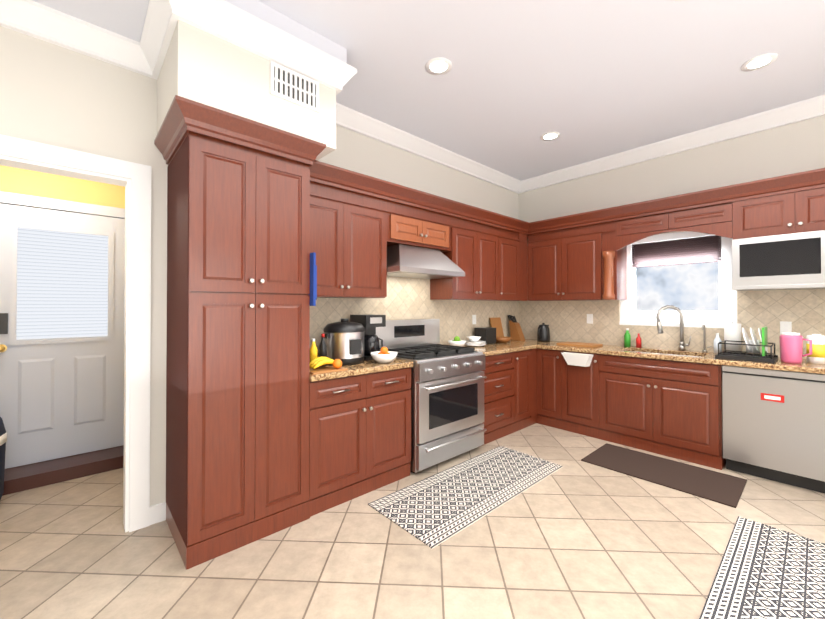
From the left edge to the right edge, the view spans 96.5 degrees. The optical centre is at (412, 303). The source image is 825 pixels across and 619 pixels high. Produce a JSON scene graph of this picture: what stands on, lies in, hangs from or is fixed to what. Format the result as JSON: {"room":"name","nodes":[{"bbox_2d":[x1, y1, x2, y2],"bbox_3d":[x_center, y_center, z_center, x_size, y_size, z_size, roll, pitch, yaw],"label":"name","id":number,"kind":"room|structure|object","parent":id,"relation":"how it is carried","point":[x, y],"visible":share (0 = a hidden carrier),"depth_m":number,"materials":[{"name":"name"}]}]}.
{"room":"kitchen","nodes":[
{"label":"kitchen","id":0,"kind":"room"},
{"bbox_2d":[0,423,824,618],"bbox_3d":[0.401,1.391,0.742,7.740,0.060,8.200,0,-1,-42],"label":"floor","id":1,"kind":"structure","parent":0,"point":[574,537],"depth_m":2.00,"materials":[{"name":"tile"}]},
{"bbox_2d":[0,417,6,499],"bbox_3d":[-2.912,0.973,2.356,0.428,0.800,0.417,0,-1,-42],"label":"laundry bag","id":2,"kind":"object","parent":1,"relation":"on","point":[3,436],"visible":1,"depth_m":2.46,"materials":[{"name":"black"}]},
{"bbox_2d":[2,445,123,495],"bbox_3d":[-2.970,1.328,2.834,1.280,0.100,0.330,0,-1,-42],"label":"step","id":3,"kind":"structure","parent":1,"relation":"on","point":[35,475],"depth_m":2.89,"materials":[{"name":"brown wood"}]},
{"bbox_2d":[166,103,313,569],"bbox_3d":[-1.117,0.174,2.362,0.683,2.400,0.614,0,-1,-42],"label":"tall cabinet","id":4,"kind":"object","parent":1,"relation":"on","point":[280,241],"depth_m":2.10,"materials":[{"name":"wood"}]},
{"bbox_2d":[308,252,316,305],"bbox_3d":[-0.651,-0.156,2.382,0.026,0.340,0.095,0,-1,-42],"label":"hanging towel","id":5,"kind":"object","parent":4,"relation":"hanging from","point":[312,267],"depth_m":2.36,"materials":[{"name":"blue fabric"}]},
{"bbox_2d":[314,375,373,514],"bbox_3d":[-0.681,0.939,2.754,0.498,0.875,0.611,0,-1,-42],"label":"base cabinet","id":6,"kind":"object","parent":1,"relation":"on","point":[343,408],"depth_m":2.53,"materials":[{"name":"wood"}]},
{"bbox_2d":[310,359,412,382],"bbox_3d":[-0.531,0.483,2.878,0.882,0.040,0.635,0,-1,-42],"label":"countertop","id":7,"kind":"structure","parent":6,"relation":"on","point":[367,367],"depth_m":2.67,"materials":[{"name":"beige stone"}]},
{"bbox_2d":[309,338,317,367],"bbox_3d":[-0.711,0.355,2.644,0.056,0.210,0.056,0,-1,-42],"label":"oil bottle","id":8,"kind":"object","parent":7,"relation":"on","point":[313,352],"visible":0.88,"depth_m":2.62,"materials":[{"name":"yellow"}]},
{"bbox_2d":[319,334,326,366],"bbox_3d":[-0.658,0.341,2.706,0.056,0.240,0.056,0,-1,-42],"label":"sauce bottle","id":9,"kind":"object","parent":7,"relation":"on","point":[323,349],"visible":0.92,"depth_m":2.69,"materials":[{"name":"black glass"}]},
{"bbox_2d":[309,356,347,374],"bbox_3d":[-0.603,0.412,2.526,0.260,0.094,0.180,0,-1,-42],"label":"fruit","id":10,"kind":"object","parent":7,"relation":"on","point":[316,363],"visible":0.98,"depth_m":2.50,"materials":[{"name":"yellow food"}]},
{"bbox_2d":[323,319,364,364],"bbox_3d":[-0.535,0.290,2.897,0.340,0.345,0.323,0,-1,-42],"label":"pressure cooker","id":11,"kind":"object","parent":7,"relation":"on","point":[344,339],"visible":0.88,"depth_m":2.77,"materials":[{"name":"silver metal"}]},
{"bbox_2d":[350,314,385,360],"bbox_3d":[-0.372,0.279,3.154,0.225,0.370,0.242,0,-1,-42],"label":"coffee maker","id":12,"kind":"object","parent":7,"relation":"on","point":[370,323],"visible":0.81,"depth_m":3.06,"materials":[{"name":"black plastic"}]},
{"bbox_2d":[370,347,397,362],"bbox_3d":[-0.224,0.401,2.911,0.220,0.123,0.220,0,-1,-42],"label":"bowl","id":13,"kind":"object","parent":7,"relation":"on","point":[383,355],"visible":1,"depth_m":2.85,"materials":[{"name":"white ceramic"}]},
{"bbox_2d":[374,367,410,489],"bbox_3d":[-0.398,0.941,3.011,0.498,0.875,0.611,0,-1,-42],"label":"base cabinet","id":14,"kind":"object","parent":1,"relation":"on","point":[392,392],"depth_m":2.82,"materials":[{"name":"wood"}]},
{"bbox_2d":[376,319,486,473],"bbox_3d":[0.163,0.770,3.420,0.852,1.225,0.721,0,-1,-42],"label":"range","id":15,"kind":"object","parent":1,"relation":"on","point":[447,400],"visible":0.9,"depth_m":3.19,"materials":[{"name":"silver metal"}]},
{"bbox_2d":[368,446,562,548],"bbox_3d":[0.484,1.373,2.816,1.570,0.006,0.620,0,-1,-42],"label":"area rug","id":16,"kind":"object","parent":1,"relation":"on","point":[433,511],"visible":1,"depth_m":2.66,"materials":[{"name":"white fabric"}]},
{"bbox_2d":[479,351,517,446],"bbox_3d":[0.685,0.949,3.994,0.668,0.875,0.611,0,-1,-42],"label":"base cabinet","id":17,"kind":"object","parent":1,"relation":"on","point":[501,371],"depth_m":3.79,"materials":[{"name":"wood"}]},
{"bbox_2d":[463,339,561,354],"bbox_3d":[1.071,0.494,4.332,1.692,0.040,0.635,0,-1,-42],"label":"countertop","id":18,"kind":"structure","parent":17,"relation":"on","point":[497,348],"depth_m":4.07,"materials":[{"name":"beige stone"}]},
{"bbox_2d":[448,336,465,346],"bbox_3d":[0.478,0.409,3.953,0.200,0.123,0.200,0,-1,-42],"label":"bowl","id":19,"kind":"object","parent":18,"relation":"on","point":[456,341],"visible":0.83,"depth_m":3.89,"materials":[{"name":"white ceramic"}]},
{"bbox_2d":[465,336,485,346],"bbox_3d":[0.691,0.420,4.120,0.250,0.103,0.250,0,-1,-42],"label":"plate stack","id":20,"kind":"object","parent":18,"relation":"on","point":[473,341],"visible":0.94,"depth_m":4.06,"materials":[{"name":"white ceramic"}]},
{"bbox_2d":[474,327,495,344],"bbox_3d":[0.874,0.378,4.380,0.220,0.192,0.170,0,-1,-42],"label":"toaster","id":21,"kind":"object","parent":18,"relation":"on","point":[487,335],"visible":0.85,"depth_m":4.30,"materials":[{"name":"black plastic"}]},
{"bbox_2d":[489,317,503,341],"bbox_3d":[1.073,0.326,4.667,0.220,0.300,0.085,0,-1,-42],"label":"leaning board","id":22,"kind":"object","parent":18,"relation":"on","point":[496,323],"visible":0.57,"depth_m":4.67,"materials":[{"name":"brown wood"}]},
{"bbox_2d":[496,337,510,342],"bbox_3d":[1.098,0.442,4.489,0.210,0.065,0.207,0,-1,-42],"label":"wooden bowl","id":23,"kind":"object","parent":18,"relation":"on","point":[503,339],"visible":0.85,"depth_m":4.42,"materials":[{"name":"brown wood"}]},
{"bbox_2d":[507,315,524,340],"bbox_3d":[1.358,0.312,4.830,0.110,0.330,0.213,0,-1,-42],"label":"knife block","id":24,"kind":"object","parent":18,"relation":"on","point":[516,333],"visible":1,"depth_m":4.79,"materials":[{"name":"brown wood"}]},
{"bbox_2d":[537,323,549,341],"bbox_3d":[1.669,0.359,4.684,0.259,0.235,0.158,0,-1,-42],"label":"kettle","id":25,"kind":"object","parent":18,"relation":"on","point":[543,333],"visible":0.98,"depth_m":4.62,"materials":[{"name":"black metal"}]},
{"bbox_2d":[518,351,529,430],"bbox_3d":[1.015,0.952,4.294,0.339,0.875,0.611,0,-1,-42],"label":"base cabinet","id":26,"kind":"object","parent":1,"relation":"on","point":[523,356],"depth_m":4.09,"materials":[{"name":"wood"}]},
{"bbox_2d":[530,347,541,425],"bbox_3d":[1.194,0.953,4.418,0.208,0.875,0.668,0,-1,-42],"label":"base cabinet","id":27,"kind":"object","parent":1,"relation":"on","point":[535,352],"depth_m":4.24,"materials":[{"name":"wood"}]},
{"bbox_2d":[542,351,553,426],"bbox_3d":[1.778,0.952,4.354,0.611,0.875,0.368,0,-1,-42],"label":"base cabinet","id":28,"kind":"object","parent":1,"relation":"on","point":[547,356],"depth_m":4.17,"materials":[{"name":"wood"}]},
{"bbox_2d":[554,351,613,440],"bbox_3d":[1.997,0.950,4.112,0.611,0.875,0.516,0,-1,-42],"label":"base cabinet","id":29,"kind":"object","parent":1,"relation":"on","point":[579,377],"depth_m":3.88,"materials":[{"name":"wood"}]},
{"bbox_2d":[538,343,633,354],"bbox_3d":[1.946,0.493,4.154,0.635,0.040,0.805,0,-1,-42],"label":"countertop","id":30,"kind":"structure","parent":29,"relation":"on","point":[607,348],"depth_m":3.97,"materials":[{"name":"beige stone"}]},
{"bbox_2d":[557,342,602,347],"bbox_3d":[1.898,0.462,4.189,0.280,0.020,0.400,0,-1,-42],"label":"cutting board","id":31,"kind":"object","parent":30,"relation":"on","point":[581,344],"visible":1,"depth_m":4.11,"materials":[{"name":"brown wood"}]},
{"bbox_2d":[624,328,630,346],"bbox_3d":[2.358,0.371,4.040,0.064,0.200,0.064,0,-1,-42],"label":"dish soap","id":32,"kind":"object","parent":30,"relation":"on","point":[627,339],"visible":1,"depth_m":4.02,"materials":[{"name":"green plastic"}]},
{"bbox_2d":[636,334,640,347],"bbox_3d":[2.432,0.395,3.958,0.052,0.150,0.052,0,-1,-42],"label":"bottle","id":33,"kind":"object","parent":30,"relation":"on","point":[638,341],"visible":1,"depth_m":3.94,"materials":[{"name":"red plastic"}]},
{"bbox_2d":[581,443,746,507],"bbox_3d":[2.042,1.373,3.049,0.580,0.010,1.030,0,-1,-42],"label":"area rug","id":34,"kind":"object","parent":1,"relation":"on","point":[720,488],"visible":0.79,"depth_m":2.97,"materials":[{"name":"brown fabric"}]},
{"bbox_2d":[606,371,725,469],"bbox_3d":[2.451,1.039,3.612,0.611,0.690,0.950,0,-1,-42],"label":"base cabinet","id":35,"kind":"object","parent":1,"relation":"on","point":[682,419],"depth_m":3.32,"materials":[{"name":"wood"}]},
{"bbox_2d":[622,351,629,354],"bbox_3d":[2.204,0.598,3.851,0.400,0.175,0.010,0,-1,-42],"label":"countertop","id":36,"kind":"structure","parent":35,"relation":"on","point":[623,352],"depth_m":3.56,"materials":[{"name":"beige stone"}]},
{"bbox_2d":[614,355,701,382],"bbox_3d":[2.284,0.595,3.458,0.010,0.175,0.700,0,-1,-42],"label":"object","id":37,"kind":"structure","parent":35,"relation":"attached to","point":[636,364],"depth_m":3.37,"materials":[{"name":"brown wood"}]},
{"bbox_2d":[630,351,713,374],"bbox_3d":[2.588,0.597,3.733,0.010,0.175,0.700,0,-1,-42],"label":"countertop","id":38,"kind":"structure","parent":35,"relation":"on","point":[653,354],"depth_m":3.35,"materials":[{"name":"beige stone"}]},
{"bbox_2d":[699,516,824,618],"bbox_3d":[1.747,1.364,1.640,1.500,0.006,0.610,0,-1,-42],"label":"runner rug","id":39,"kind":"object","parent":1,"relation":"on","point":[764,571],"visible":1,"depth_m":1.83,"materials":[{"name":"white fabric"}]},
{"bbox_2d":[722,365,824,493],"bbox_3d":[2.986,0.945,3.005,0.596,0.868,0.622,0,-1,-42],"label":"dishwasher","id":40,"kind":"object","parent":1,"relation":"on","point":[773,425],"visible":0.92,"depth_m":2.81,"materials":[{"name":"silver metal"}]},
{"bbox_2d":[698,351,824,373],"bbox_3d":[3.171,0.482,2.805,0.635,0.040,1.480,0,-1,-42],"label":"countertop","id":41,"kind":"structure","parent":40,"relation":"on","point":[805,367],"depth_m":2.85,"materials":[{"name":"beige stone"}]},
{"bbox_2d":[656,305,711,352],"bbox_3d":[2.667,0.242,3.627,0.179,0.454,0.425,0,-1,-42],"label":"faucet","id":42,"kind":"object","parent":41,"relation":"on","point":[659,326],"depth_m":3.68,"materials":[{"name":"silver metal"}]},
{"bbox_2d":[713,333,721,353],"bbox_3d":[2.876,0.372,3.470,0.060,0.190,0.060,0,-1,-42],"label":"bottle","id":43,"kind":"object","parent":41,"relation":"on","point":[717,340],"visible":0.83,"depth_m":3.45,"materials":[{"name":"white plastic"}]},
{"bbox_2d":[724,322,741,352],"bbox_3d":[2.942,0.316,3.382,0.140,0.300,0.140,0,-1,-42],"label":"paper towel roll","id":44,"kind":"object","parent":41,"relation":"on","point":[732,331],"visible":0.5,"depth_m":3.34,"materials":[{"name":"white paper"}]},
{"bbox_2d":[715,327,777,362],"bbox_3d":[2.819,0.329,3.108,0.370,0.270,0.360,0,-1,-42],"label":"dish rack","id":45,"kind":"object","parent":41,"relation":"on","point":[752,345],"visible":1,"depth_m":3.05,"materials":[{"name":"black plastic"}]},
{"bbox_2d":[779,332,811,363],"bbox_3d":[2.980,0.344,2.864,0.130,0.235,0.177,0,-1,-42],"label":"pitcher","id":46,"kind":"object","parent":41,"relation":"on","point":[791,347],"visible":1,"depth_m":2.84,"materials":[{"name":"pink plastic"}]},
{"bbox_2d":[806,334,824,363],"bbox_3d":[3.144,0.349,2.862,0.112,0.225,0.112,0,-1,-42],"label":"wipes canister","id":47,"kind":"object","parent":41,"relation":"on","point":[817,356],"visible":0.94,"depth_m":2.83,"materials":[{"name":"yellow plastic"}]},
{"bbox_2d":[0,0,824,505],"bbox_3d":[0.401,-0.224,0.755,7.740,3.170,8.200,0,-1,-42],"label":"wall","id":48,"kind":"structure","parent":0,"point":[588,80],"depth_m":2.48,"materials":[{"name":"white paint"}]},
{"bbox_2d":[0,191,124,468],"bbox_3d":[-3.022,0.221,2.913,1.258,2.165,0.117,0,-1,-42],"label":"entry door","id":49,"kind":"structure","parent":48,"relation":"in","point":[62,281],"depth_m":3.04,"materials":[{"name":"grey"}]},
{"bbox_2d":[270,61,318,111],"bbox_3d":[-0.715,-1.322,2.253,0.310,0.190,0.011,0,-1,-42],"label":"air vent","id":50,"kind":"object","parent":48,"relation":"in","point":[290,85],"visible":1,"depth_m":2.25,"materials":[{"name":"white metal"}]},
{"bbox_2d":[314,163,353,298],"bbox_3d":[-0.781,-0.537,2.864,0.483,0.970,0.331,0,-1,-42],"label":"upper cabinet","id":51,"kind":"object","parent":48,"relation":"attached to","point":[333,187],"depth_m":2.80,"materials":[{"name":"wood"}]},
{"bbox_2d":[354,175,389,298],"bbox_3d":[-0.509,-0.535,3.111,0.483,0.970,0.331,0,-1,-42],"label":"upper cabinet","id":52,"kind":"object","parent":48,"relation":"attached to","point":[371,196],"depth_m":3.04,"materials":[{"name":"wood"}]},
{"bbox_2d":[390,183,429,247],"bbox_3d":[-0.153,-0.778,3.436,0.478,0.480,0.330,0,-1,-42],"label":"upper cabinet","id":53,"kind":"object","parent":48,"relation":"attached to","point":[409,210],"depth_m":3.32,"materials":[{"name":"wood"}]},
{"bbox_2d":[0,0,824,531],"bbox_3d":[0.558,-0.176,0.671,7.620,3.074,7.625,0,-1,-42],"label":"trim","id":54,"kind":"structure","parent":48,"relation":"attached to","point":[226,22],"depth_m":2.24,"materials":[{"name":"white wood"}]},
{"bbox_2d":[387,244,464,278],"bbox_3d":[0.042,-0.398,3.487,0.832,0.269,0.486,0,-1,-42],"label":"range hood","id":55,"kind":"object","parent":48,"relation":"attached to","point":[407,261],"visible":0.79,"depth_m":3.32,"materials":[{"name":"silver metal"}]},
{"bbox_2d":[425,57,451,74],"bbox_3d":[0.186,-1.691,2.624,0.188,0.005,0.188,0,0,21],"label":"recessed light","id":56,"kind":"object","parent":48,"relation":"in","point":[438,66],"depth_m":2.62,"materials":[{"name":"white"}]},
{"bbox_2d":[426,195,453,254],"bbox_3d":[0.115,-0.776,3.680,0.478,0.480,0.330,0,-1,-42],"label":"upper cabinet","id":57,"kind":"object","parent":48,"relation":"attached to","point":[441,210],"depth_m":3.61,"materials":[{"name":"wood"}]},
{"bbox_2d":[426,203,481,302],"bbox_3d":[0.461,-0.528,3.992,0.458,0.970,0.331,0,-1,-42],"label":"upper cabinet","id":58,"kind":"object","parent":48,"relation":"attached to","point":[467,253],"depth_m":3.88,"materials":[{"name":"wood"}]},
{"bbox_2d":[482,211,501,302],"bbox_3d":[0.736,-0.526,4.241,0.516,0.970,0.331,0,-1,-42],"label":"upper cabinet","id":59,"kind":"object","parent":48,"relation":"attached to","point":[491,223],"depth_m":4.16,"materials":[{"name":"wood"}]},
{"bbox_2d":[502,215,517,302],"bbox_3d":[1.025,-0.524,4.504,0.498,0.970,0.331,0,-1,-42],"label":"upper cabinet","id":60,"kind":"object","parent":48,"relation":"attached to","point":[509,227],"depth_m":4.41,"materials":[{"name":"wood"}]},
{"bbox_2d":[518,219,533,302],"bbox_3d":[1.280,-0.523,4.697,0.255,0.970,0.388,0,-1,-42],"label":"upper cabinet","id":61,"kind":"object","parent":48,"relation":"attached to","point":[525,281],"depth_m":4.62,"materials":[{"name":"wood"}]},
{"bbox_2d":[530,219,553,302],"bbox_3d":[1.752,-0.524,4.602,0.331,0.970,0.503,0,-1,-42],"label":"upper cabinet","id":62,"kind":"object","parent":48,"relation":"attached to","point":[542,232],"depth_m":4.51,"materials":[{"name":"wood"}]},
{"bbox_2d":[540,132,559,140],"bbox_3d":[1.385,-1.682,3.699,0.188,0.005,0.188,0,0,21],"label":"recessed light","id":63,"kind":"object","parent":48,"relation":"in","point":[549,136],"depth_m":3.70,"materials":[{"name":"white"}]},
{"bbox_2d":[554,211,613,302],"bbox_3d":[2.012,-0.526,4.316,0.331,0.970,0.503,0,-1,-42],"label":"upper cabinet","id":64,"kind":"object","parent":48,"relation":"attached to","point":[584,243],"depth_m":4.16,"materials":[{"name":"wood"}]},
{"bbox_2d":[632,235,720,267],"bbox_3d":[2.733,-0.536,3.848,0.072,0.253,0.772,0,-1,-42],"label":"window blind","id":65,"kind":"object","parent":48,"relation":"attached to","point":[706,249],"visible":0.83,"depth_m":3.80,"materials":[{"name":"brown fabric"}]},
{"bbox_2d":[730,176,781,239],"bbox_3d":[3.061,-0.787,3.162,0.331,0.465,0.438,0,-1,-42],"label":"upper cabinet","id":66,"kind":"object","parent":48,"relation":"attached to","point":[756,207],"depth_m":3.09,"materials":[{"name":"wood"}]},
{"bbox_2d":[732,230,824,290],"bbox_3d":[3.119,-0.336,2.994,0.434,0.430,0.754,0,-1,-42],"label":"microwave","id":67,"kind":"object","parent":66,"relation":"attached to","point":[794,261],"visible":1,"depth_m":2.94,"materials":[{"name":"white metal"}]},
{"bbox_2d":[741,53,777,70],"bbox_3d":[2.428,-1.691,2.580,0.188,0.005,0.188,0,-1,39],"label":"recessed light","id":68,"kind":"object","parent":48,"relation":"in","point":[761,61],"depth_m":2.58,"materials":[{"name":"white"}]},
{"bbox_2d":[782,168,824,234],"bbox_3d":[3.278,-0.789,2.924,0.331,0.465,0.438,0,-1,-42],"label":"upper cabinet","id":69,"kind":"object","parent":48,"relation":"attached to","point":[803,193],"depth_m":2.89,"materials":[{"name":"wood"}]},
{"label":"outside","id":70,"kind":"structure","parent":0,"visible":0},
{"bbox_2d":[636,262,718,310],"bbox_3d":[2.956,-0.313,4.048,0.010,1.800,2.000,0,-1,-42],"label":"window","id":71,"kind":"structure","parent":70,"point":[689,287],"depth_m":4.06,"materials":[{"name":"white"}]}
]}

